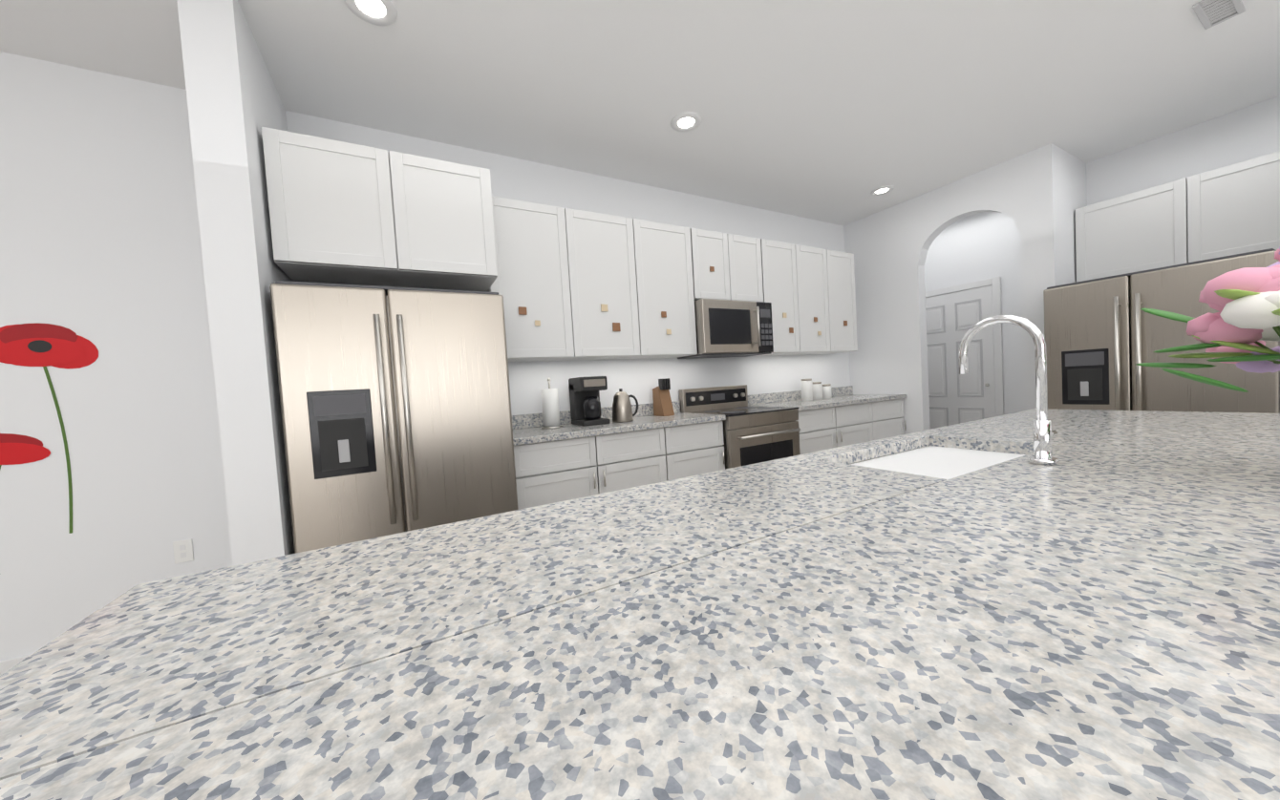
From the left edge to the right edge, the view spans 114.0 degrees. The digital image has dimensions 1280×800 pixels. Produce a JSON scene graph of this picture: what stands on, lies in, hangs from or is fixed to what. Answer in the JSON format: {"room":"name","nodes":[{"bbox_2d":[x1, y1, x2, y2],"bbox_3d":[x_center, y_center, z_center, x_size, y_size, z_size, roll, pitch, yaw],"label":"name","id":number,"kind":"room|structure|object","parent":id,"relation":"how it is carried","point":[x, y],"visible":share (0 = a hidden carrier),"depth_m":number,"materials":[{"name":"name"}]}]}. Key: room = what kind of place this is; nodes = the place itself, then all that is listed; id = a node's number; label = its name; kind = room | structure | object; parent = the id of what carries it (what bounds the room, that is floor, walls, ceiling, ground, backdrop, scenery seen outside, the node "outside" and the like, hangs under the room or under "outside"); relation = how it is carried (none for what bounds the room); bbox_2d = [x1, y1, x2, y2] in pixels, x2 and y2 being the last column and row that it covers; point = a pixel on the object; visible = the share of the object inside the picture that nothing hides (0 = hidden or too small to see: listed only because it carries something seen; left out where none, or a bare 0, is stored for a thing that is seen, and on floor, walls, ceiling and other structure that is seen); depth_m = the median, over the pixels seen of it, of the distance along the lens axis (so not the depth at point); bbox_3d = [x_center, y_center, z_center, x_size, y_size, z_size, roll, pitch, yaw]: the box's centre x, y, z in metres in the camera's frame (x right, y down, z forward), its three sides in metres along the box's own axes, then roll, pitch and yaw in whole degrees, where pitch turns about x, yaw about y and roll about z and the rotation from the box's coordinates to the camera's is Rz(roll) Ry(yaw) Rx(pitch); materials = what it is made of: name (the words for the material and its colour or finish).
{"room":"kitchen","nodes":[
{"label":"kitchen","id":0,"kind":"room"},
{"bbox_2d":[176,0,294,565],"bbox_3d":[-1.798,-0.212,2.015,0.160,2.860,0.820,-5,2,-29],"label":"wall","id":1,"kind":"structure","parent":0,"point":[235,105],"depth_m":1.66,"materials":[{"name":"white paint"}]},
{"bbox_2d":[0,51,850,661],"bbox_3d":[-2.199,-0.201,2.348,14.000,2.860,0.150,-5,2,-29],"label":"wall","id":2,"kind":"structure","parent":0,"point":[99,241],"depth_m":2.07,"materials":[{"name":"white paint"}]},
{"bbox_2d":[0,654,31,676],"bbox_3d":[-5.004,1.409,0.707,6.930,0.110,0.019,-5,2,-29],"label":"baseboard","id":3,"kind":"structure","parent":2,"relation":"attached to","point":[6,666],"depth_m":1.88,"materials":[{"name":"white wood"}]},
{"bbox_2d":[0,322,98,533],"bbox_3d":[-2.865,0.239,1.892,0.595,1.178,0.003,-5,2,-29],"label":"wall decal","id":4,"kind":"object","parent":2,"relation":"attached to","point":[44,346],"visible":1,"depth_m":1.92,"materials":[{"name":"red plastic"}]},
{"bbox_2d":[172,538,193,563],"bbox_3d":[-2.377,0.787,2.162,0.070,0.115,0.008,-5,2,-29],"label":"outlet","id":5,"kind":"object","parent":2,"relation":"attached to","point":[182,551],"visible":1,"depth_m":2.16,"materials":[{"name":"white plastic"}]},
{"bbox_2d":[261,127,414,288],"bbox_3d":[-1.562,-0.929,2.237,0.539,0.585,0.646,-5,2,-29],"label":"upper cabinet","id":6,"kind":"object","parent":2,"relation":"attached to","point":[343,213],"depth_m":1.96,"materials":[{"name":"white wood"}]},
{"bbox_2d":[406,153,502,292],"bbox_3d":[-1.194,-0.959,2.441,0.538,0.585,0.646,-5,2,-29],"label":"upper cabinet","id":7,"kind":"object","parent":2,"relation":"attached to","point":[455,220],"depth_m":2.20,"materials":[{"name":"white wood"}]},
{"bbox_2d":[487,196,586,362],"bbox_3d":[-0.761,-0.785,2.864,0.581,1.016,0.326,-5,2,-29],"label":"upper cabinet","id":8,"kind":"object","parent":2,"relation":"attached to","point":[539,244],"depth_m":2.74,"materials":[{"name":"white wood"}]},
{"bbox_2d":[518,266,847,335],"bbox_3d":[0.667,-0.826,3.464,3.330,0.560,0.005,-5,2,-29],"label":"magnets","id":9,"kind":"object","parent":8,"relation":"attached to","point":[604,308],"visible":1,"depth_m":3.01,"materials":[{"name":"brown"}]},
{"bbox_2d":[571,209,651,361],"bbox_3d":[-0.330,-0.820,3.102,0.639,1.016,0.326,-5,2,-29],"label":"upper cabinet","id":10,"kind":"object","parent":2,"relation":"attached to","point":[610,247],"depth_m":3.00,"materials":[{"name":"white wood"}]},
{"bbox_2d":[643,220,704,359],"bbox_3d":[0.130,-0.857,3.356,0.645,1.016,0.326,-5,2,-29],"label":"upper cabinet","id":11,"kind":"object","parent":2,"relation":"attached to","point":[672,253],"depth_m":3.25,"materials":[{"name":"white wood"}]},
{"bbox_2d":[701,229,739,300],"bbox_3d":[0.538,-1.117,3.581,0.437,0.565,0.326,-5,2,-29],"label":"upper cabinet","id":12,"kind":"object","parent":2,"relation":"attached to","point":[717,248],"depth_m":3.47,"materials":[{"name":"white wood"}]},
{"bbox_2d":[677,298,773,359],"bbox_3d":[0.747,-0.605,3.612,0.760,0.442,0.466,-5,2,-29],"label":"microwave","id":13,"kind":"object","parent":12,"relation":"attached to","point":[725,329],"visible":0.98,"depth_m":3.43,"materials":[{"name":"silver metal"}]},
{"bbox_2d":[735,234,766,302],"bbox_3d":[0.819,-1.139,3.736,0.437,0.565,0.326,-5,2,-29],"label":"upper cabinet","id":14,"kind":"object","parent":2,"relation":"attached to","point":[750,265],"depth_m":3.64,"materials":[{"name":"white wood"}]},
{"bbox_2d":[754,239,808,356],"bbox_3d":[1.219,-0.946,3.958,0.562,1.016,0.326,-5,2,-29],"label":"upper cabinet","id":15,"kind":"object","parent":2,"relation":"attached to","point":[784,262],"depth_m":3.86,"materials":[{"name":"white wood"}]},
{"bbox_2d":[800,245,834,354],"bbox_3d":[1.606,-0.977,4.173,0.558,1.016,0.326,-5,2,-29],"label":"upper cabinet","id":16,"kind":"object","parent":2,"relation":"attached to","point":[819,266],"depth_m":4.08,"materials":[{"name":"white wood"}]},
{"bbox_2d":[823,250,857,354],"bbox_3d":[1.967,-1.006,4.372,0.500,1.016,0.326,-5,2,-29],"label":"upper cabinet","id":17,"kind":"object","parent":2,"relation":"attached to","point":[845,336],"depth_m":4.27,"materials":[{"name":"white wood"}]},
{"bbox_2d":[0,0,1279,225],"bbox_3d":[-0.013,-1.660,-1.821,14.000,0.100,9.750,-5,2,-29],"label":"ceiling","id":18,"kind":"structure","parent":0,"point":[833,111],"depth_m":2.31,"materials":[{"name":"white paint"}]},
{"bbox_2d":[344,0,397,25],"bbox_3d":[-1.138,-1.670,1.757,0.192,0.012,0.192,-5,2,-29],"label":"recessed light","id":19,"kind":"object","parent":18,"relation":"in","point":[380,12],"visible":1,"depth_m":1.78,"materials":[{"name":"white plastic"}]},
{"bbox_2d":[671,111,701,131],"bbox_3d":[0.297,-1.791,2.676,0.192,0.012,0.192,-5,2,-29],"label":"recessed light","id":20,"kind":"object","parent":18,"relation":"in","point":[686,121],"visible":0.98,"depth_m":2.67,"materials":[{"name":"white plastic"}]},
{"bbox_2d":[870,185,894,195],"bbox_3d":[2.257,-1.954,3.873,0.192,0.012,0.192,-5,2,-29],"label":"recessed light","id":21,"kind":"object","parent":18,"relation":"in","point":[882,190],"visible":0.96,"depth_m":3.87,"materials":[{"name":"white plastic"}]},
{"bbox_2d":[1192,0,1245,29],"bbox_3d":[2.840,-1.920,2.036,0.300,0.012,0.120,-5,2,-29],"label":"ceiling vent","id":22,"kind":"object","parent":18,"relation":"in","point":[1209,13],"visible":1,"depth_m":2.05,"materials":[{"name":"grey"}]},
{"bbox_2d":[843,143,1060,434],"bbox_3d":[2.900,-0.573,4.072,0.120,2.860,1.765,-5,2,-29],"label":"wall","id":23,"kind":"structure","parent":0,"point":[888,247],"depth_m":4.15,"materials":[{"name":"white paint"}]},
{"bbox_2d":[924,212,1024,415],"bbox_3d":[3.831,-0.651,4.655,0.120,2.860,1.645,-5,2,-29],"label":"wall","id":24,"kind":"structure","parent":0,"point":[978,246],"depth_m":4.46,"materials":[{"name":"white paint"}]},
{"bbox_2d":[925,277,1003,429],"bbox_3d":[3.644,-0.266,4.859,0.057,2.100,0.950,-5,2,-29],"label":"hall door","id":25,"kind":"structure","parent":24,"relation":"in","point":[975,393],"depth_m":4.74,"materials":[{"name":"white wood"}]},
{"bbox_2d":[1057,147,1087,284],"bbox_3d":[3.970,-0.624,3.724,1.420,2.860,0.120,-5,2,-29],"label":"wall","id":26,"kind":"structure","parent":0,"point":[1072,184],"depth_m":3.40,"materials":[{"name":"white paint"}]},
{"bbox_2d":[1086,95,1279,206],"bbox_3d":[4.298,-0.620,3.091,0.120,2.860,1.305,-5,2,-29],"label":"wall","id":27,"kind":"structure","parent":0,"point":[1250,132],"depth_m":3.11,"materials":[{"name":"white paint"}]},
{"bbox_2d":[1075,150,1279,282],"bbox_3d":[4.021,-1.280,3.023,0.325,0.615,1.130,-5,2,-29],"label":"upper cabinet","id":28,"kind":"object","parent":27,"relation":"attached to","point":[1232,209],"visible":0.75,"depth_m":2.96,"materials":[{"name":"white wood"}]},
{"bbox_3d":[0.165,1.293,-1.710,14.000,0.100,9.750,-5,2,-29],"label":"floor","id":29,"kind":"structure","parent":0,"visible":0},
{"bbox_2d":[269,280,518,554],"bbox_3d":[-1.241,0.318,2.276,0.950,1.715,0.807,-5,2,-29],"label":"fridge","id":30,"kind":"object","parent":29,"relation":"on","point":[395,410],"visible":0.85,"depth_m":1.92,"materials":[{"name":"silver metal"}]},
{"bbox_2d":[512,401,725,510],"bbox_3d":[-0.169,0.574,3.021,1.575,1.020,0.619,-5,2,-29],"label":"base cabinet","id":31,"kind":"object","parent":29,"relation":"on","point":[568,460],"depth_m":2.74,"materials":[{"name":"grey wood"}]},
{"bbox_2d":[540,378,562,429],"bbox_3d":[-0.622,0.020,2.884,0.150,0.349,0.150,-5,2,-29],"label":"paper towel holder","id":32,"kind":"object","parent":31,"relation":"on","point":[550,408],"visible":1,"depth_m":2.84,"materials":[{"name":"white paper"}]},
{"bbox_2d":[568,376,609,426],"bbox_3d":[-0.371,0.004,3.009,0.200,0.340,0.264,-5,2,-29],"label":"coffee maker","id":33,"kind":"object","parent":31,"relation":"on","point":[585,401],"visible":1,"depth_m":2.92,"materials":[{"name":"grey plastic"}]},
{"bbox_2d":[612,388,638,423],"bbox_3d":[-0.108,0.035,3.076,0.216,0.242,0.156,-5,2,-29],"label":"kettle","id":34,"kind":"object","parent":31,"relation":"on","point":[622,411],"visible":1,"depth_m":3.01,"materials":[{"name":"silver metal"}]},
{"bbox_2d":[652,378,674,416],"bbox_3d":[0.189,-0.024,3.401,0.100,0.300,0.160,-5,2,-29],"label":"knife block","id":35,"kind":"object","parent":31,"relation":"on","point":[662,402],"visible":1,"depth_m":3.36,"materials":[{"name":"brown wood"}]},
{"bbox_2d":[679,384,800,469],"bbox_3d":[0.870,0.442,3.541,0.756,1.120,0.707,-5,2,-29],"label":"range","id":36,"kind":"object","parent":29,"relation":"on","point":[753,435],"visible":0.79,"depth_m":3.33,"materials":[{"name":"silver metal"}]},
{"bbox_2d":[747,385,906,454],"bbox_3d":[1.905,0.406,4.167,1.655,1.020,0.619,-5,2,-29],"label":"base cabinet","id":37,"kind":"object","parent":29,"relation":"on","point":[843,416],"depth_m":3.95,"materials":[{"name":"grey wood"}]},
{"bbox_2d":[800,379,816,401],"bbox_3d":[1.673,-0.102,4.164,0.110,0.220,0.108,-5,2,-29],"label":"canister","id":38,"kind":"object","parent":37,"relation":"on","point":[811,391],"depth_m":4.12,"materials":[{"name":"white ceramic"}]},
{"bbox_2d":[816,382,826,400],"bbox_3d":[1.805,-0.093,4.237,0.100,0.180,0.098,-5,2,-29],"label":"canister","id":39,"kind":"object","parent":37,"relation":"on","point":[821,389],"depth_m":4.19,"materials":[{"name":"white ceramic"}]},
{"bbox_2d":[825,384,831,399],"bbox_3d":[1.937,-0.089,4.310,0.090,0.150,0.089,-5,2,-29],"label":"canister","id":40,"kind":"object","parent":37,"relation":"on","point":[827,386],"depth_m":4.27,"materials":[{"name":"white ceramic"}]},
{"bbox_2d":[848,443,1027,477],"bbox_3d":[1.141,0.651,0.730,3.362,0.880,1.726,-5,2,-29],"label":"sink","id":41,"kind":"object","parent":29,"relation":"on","point":[938,459],"depth_m":1.38,"materials":[{"name":"white ceramic"}]},
{"bbox_2d":[0,408,1279,799],"bbox_3d":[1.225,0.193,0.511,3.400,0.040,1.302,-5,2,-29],"label":"island countertop","id":42,"kind":"structure","parent":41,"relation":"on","point":[1102,622],"depth_m":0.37,"materials":[{"name":"white stone"}]},
{"bbox_2d":[958,315,1058,465],"bbox_3d":[1.016,-0.037,1.145,0.105,0.395,0.209,-5,2,-29],"label":"faucet","id":43,"kind":"object","parent":42,"relation":"on","point":[1043,433],"visible":1,"depth_m":1.06,"materials":[{"name":"silver metal"}]},
{"bbox_2d":[1135,246,1279,392],"bbox_3d":[1.321,-0.086,0.802,0.471,0.482,0.499,-5,2,-29],"label":"flowers","id":44,"kind":"object","parent":42,"relation":"on","point":[1240,328],"visible":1,"depth_m":0.85,"materials":[{"name":"pink plant"}]},
{"bbox_2d":[1043,248,1279,413],"bbox_3d":[3.521,0.011,2.821,0.807,1.715,0.950,-5,2,-29],"label":"fridge","id":45,"kind":"object","parent":29,"relation":"on","point":[1103,336],"visible":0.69,"depth_m":2.64,"materials":[{"name":"silver metal"}]}
]}

